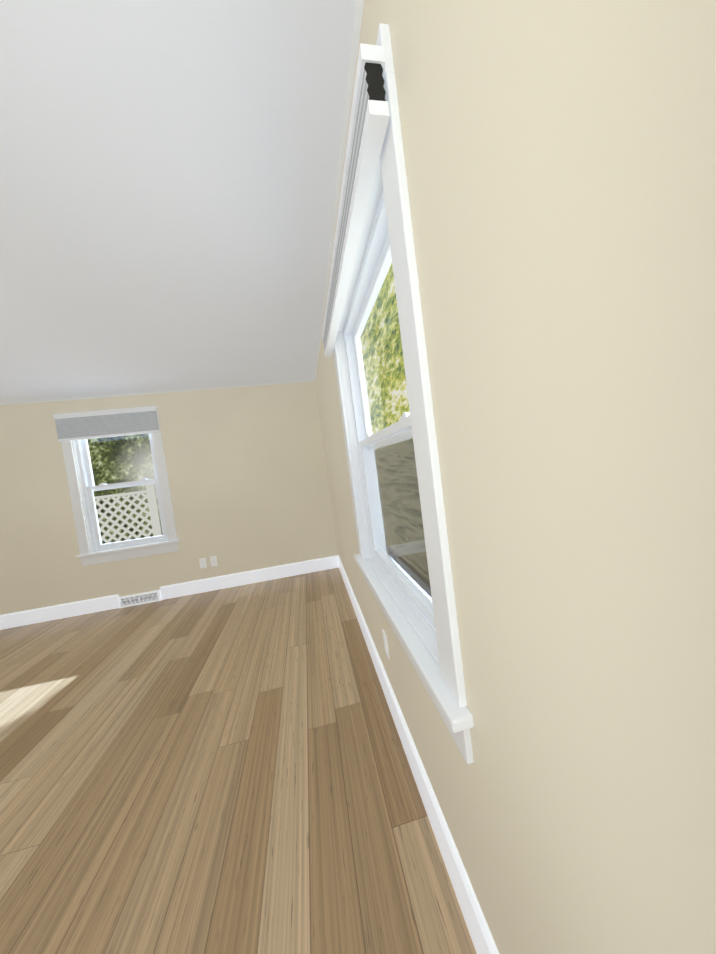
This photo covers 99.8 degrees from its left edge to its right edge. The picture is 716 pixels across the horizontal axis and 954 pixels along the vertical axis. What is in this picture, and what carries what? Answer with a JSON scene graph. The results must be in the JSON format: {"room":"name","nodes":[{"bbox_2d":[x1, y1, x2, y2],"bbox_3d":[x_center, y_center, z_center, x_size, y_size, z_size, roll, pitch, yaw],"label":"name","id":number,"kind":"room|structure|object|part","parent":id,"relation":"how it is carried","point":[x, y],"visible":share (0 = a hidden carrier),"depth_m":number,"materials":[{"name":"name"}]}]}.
{"room":"empty living room","nodes":[
{"label":"empty living room","id":0,"kind":"room"},
{"bbox_2d":[0,381,337,614],"bbox_3d":[-2.715,0.279,3.571,5.010,2.440,0.135,-8,3,-10],"label":"wall","id":1,"kind":"structure","parent":0,"point":[248,478],"depth_m":3.63,"materials":[{"name":"beige paint"}]},
{"bbox_2d":[61,407,178,565],"bbox_3d":[-2.758,0.095,3.549,1.020,1.723,0.157,-8,3,-10],"label":"window","id":2,"kind":"structure","parent":1,"relation":"in","point":[75,493],"depth_m":3.51,"materials":[{"name":"white wood"}]},
{"bbox_2d":[53,406,159,441],"bbox_3d":[-2.829,-0.606,3.417,1.014,0.300,0.045,-8,3,-10],"label":"window blind","id":3,"kind":"object","parent":2,"relation":"attached to","point":[74,426],"visible":0.98,"depth_m":3.40,"materials":[{"name":"white plastic"}]},
{"bbox_3d":[-2.811,-0.254,3.580,0.756,0.760,0.034,-8,3,-10],"label":"back window sash","id":4,"kind":"part","parent":2,"relation":"part of","materials":[{"name":"white wood"}]},
{"bbox_3d":[-2.765,0.080,3.575,0.674,1.351,0.040,-8,3,-10],"label":"glass","id":5,"kind":"part","parent":2,"relation":"part of","materials":[{"name":"clear glass"}]},
{"bbox_3d":[-2.716,0.430,3.567,0.756,0.738,0.042,-8,3,-10],"label":"back window sash","id":6,"kind":"part","parent":2,"relation":"part of","materials":[{"name":"white wood"}]},
{"bbox_2d":[76,539,179,557],"bbox_3d":[-2.656,0.831,3.527,1.070,0.030,0.107,-8,3,-10],"label":"window sill","id":7,"kind":"structure","parent":1,"relation":"attached to","point":[128,548],"depth_m":3.49,"materials":[{"name":"white wood"}]},
{"bbox_2d":[118,590,160,607],"bbox_3d":[-2.559,1.431,3.536,0.442,0.120,0.038,-8,3,-10],"label":"air vent","id":8,"kind":"object","parent":1,"relation":"in","point":[138,599],"visible":1,"depth_m":3.53,"materials":[{"name":"white metal"}]},
{"bbox_2d":[0,380,313,405],"bbox_3d":[-2.854,-0.921,3.444,4.740,0.016,0.016,-8,3,-10],"label":"trim","id":9,"kind":"structure","parent":1,"relation":"attached to","point":[306,380],"depth_m":3.52,"materials":[{"name":"white paint"}]},
{"bbox_2d":[0,556,338,629],"bbox_3d":[-2.559,1.413,3.547,4.708,0.155,0.016,-8,3,-10],"label":"baseboard","id":10,"kind":"structure","parent":1,"relation":"attached to","point":[33,616],"depth_m":3.62,"materials":[{"name":"white wood"}]},
{"bbox_2d":[199,558,206,567],"bbox_3d":[-1.883,1.048,3.663,0.070,0.115,0.008,-8,3,-10],"label":"electrical outlet","id":11,"kind":"object","parent":1,"relation":"attached to","point":[203,563],"visible":1,"depth_m":3.66,"materials":[{"name":"white plastic"}]},
{"bbox_2d":[210,556,216,565],"bbox_3d":[-1.762,1.029,3.681,0.070,0.115,0.014,-8,3,-10],"label":"electrical outlet","id":12,"kind":"object","parent":1,"relation":"attached to","point":[213,559],"visible":1,"depth_m":3.68,"materials":[{"name":"white plastic"}]},
{"bbox_2d":[0,0,355,403],"bbox_3d":[-2.339,-0.925,0.494,5.010,0.120,6.275,-8,3,-10],"label":"ceiling","id":13,"kind":"structure","parent":0,"point":[168,172],"depth_m":1.15,"materials":[{"name":"white paint"}]},
{"bbox_2d":[0,567,476,953],"bbox_3d":[-2.019,1.603,0.605,5.010,0.100,6.275,-8,3,-10],"label":"floor","id":14,"kind":"structure","parent":0,"point":[225,771],"depth_m":1.30,"materials":[{"name":"brown wood"}]},
{"bbox_2d":[316,0,715,953],"bbox_3d":[0.214,0.026,0.899,0.135,2.440,6.140,-8,3,-10],"label":"wall","id":15,"kind":"structure","parent":0,"point":[560,162],"depth_m":0.34,"materials":[{"name":"beige paint"}]},
{"bbox_2d":[314,0,363,380],"bbox_3d":[-0.164,-1.184,1.690,0.016,0.016,4.320,-8,3,-10],"label":"trim","id":16,"kind":"structure","parent":15,"relation":"attached to","point":[359,6],"depth_m":1.02,"materials":[{"name":"white paint"}]},
{"bbox_2d":[382,630,389,658],"bbox_3d":[0.141,0.850,1.534,0.007,0.115,0.070,-8,3,-10],"label":"electrical outlet","id":17,"kind":"object","parent":15,"relation":"attached to","point":[385,643],"visible":1,"depth_m":1.52,"materials":[{"name":"white plastic"}]},
{"bbox_2d":[333,23,473,763],"bbox_3d":[0.110,-0.160,1.288,0.157,1.600,1.269,-8,3,-10],"label":"window","id":18,"kind":"structure","parent":15,"relation":"in","point":[393,217],"depth_m":0.87,"materials":[{"name":"white wood"}]},
{"bbox_2d":[322,43,389,357],"bbox_3d":[-0.080,-0.813,1.261,0.048,0.135,1.329,-8,3,-10],"label":"window blind","id":19,"kind":"object","parent":18,"relation":"attached to","point":[369,118],"visible":0.96,"depth_m":0.76,"materials":[{"name":"white plastic"}]},
{"bbox_3d":[0.115,-0.488,1.282,0.034,0.690,1.005,-8,3,-10],"label":"right window sash","id":20,"kind":"part","parent":18,"relation":"part of","materials":[{"name":"white wood"}]},
{"bbox_2d":[366,412,409,437],"bbox_3d":[0.122,-0.212,1.290,0.050,0.020,0.633,-8,3,-10],"label":"lock","id":21,"kind":"object","parent":18,"relation":"attached to","point":[404,415],"visible":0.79,"depth_m":1.00,"materials":[{"name":"white plastic"}]},
{"bbox_3d":[0.151,0.140,1.302,0.042,0.685,1.005,-8,3,-10],"label":"right window sash","id":22,"kind":"part","parent":18,"relation":"part of","materials":[{"name":"white wood"}]},
{"bbox_2d":[374,438,430,595],"bbox_3d":[0.221,0.145,1.315,0.002,0.655,1.005,-8,3,-10],"label":"screen","id":23,"kind":"object","parent":18,"relation":"attached to","point":[409,504],"depth_m":1.38,"materials":[{"name":"grey metal"}]},
{"bbox_3d":[0.135,-0.178,1.292,0.040,1.228,0.923,-8,3,-10],"label":"glass","id":24,"kind":"part","parent":18,"relation":"part of","materials":[{"name":"clear glass"}]},
{"bbox_2d":[354,554,473,732],"bbox_3d":[0.141,0.521,1.309,0.107,0.030,1.319,-8,3,-10],"label":"window sill","id":25,"kind":"structure","parent":15,"relation":"attached to","point":[418,639],"depth_m":0.96,"materials":[{"name":"white wood"}]},
{"bbox_2d":[338,555,498,953],"bbox_3d":[0.283,1.168,0.936,0.016,0.155,6.140,-8,3,-10],"label":"baseboard","id":26,"kind":"structure","parent":15,"relation":"attached to","point":[479,930],"depth_m":1.01,"materials":[{"name":"white wood"}]},
{"label":"outside","id":27,"kind":"structure","parent":0,"visible":0},
{"bbox_2d":[386,544,431,597],"bbox_3d":[-1.061,1.459,4.564,32.000,0.100,26.540,-8,3,-10],"label":"ground","id":28,"kind":"structure","parent":27,"point":[415,577],"depth_m":3.79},
{"bbox_2d":[87,433,162,543],"bbox_3d":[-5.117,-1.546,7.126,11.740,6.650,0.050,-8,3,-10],"label":"foliage","id":29,"kind":"object","parent":28,"relation":"on","point":[106,449],"depth_m":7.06,"materials":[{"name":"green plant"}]},
{"bbox_2d":[95,484,161,543],"bbox_3d":[-4.202,0.983,5.032,1.630,1.590,0.090,-8,3,-10],"label":"lattice","id":30,"kind":"object","parent":28,"relation":"on","point":[150,496],"depth_m":5.08,"materials":[{"name":"white wood"}]},
{"bbox_2d":[375,440,429,581],"bbox_3d":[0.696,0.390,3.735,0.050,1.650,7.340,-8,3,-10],"label":"grass","id":31,"kind":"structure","parent":28,"relation":"on","point":[409,515],"depth_m":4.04,"materials":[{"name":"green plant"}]},
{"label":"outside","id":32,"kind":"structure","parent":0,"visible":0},
{"bbox_2d":[361,263,412,450],"bbox_3d":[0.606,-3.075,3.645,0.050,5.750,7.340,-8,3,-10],"label":"foliage","id":33,"kind":"object","parent":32,"point":[392,294],"depth_m":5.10,"materials":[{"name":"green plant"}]}
]}

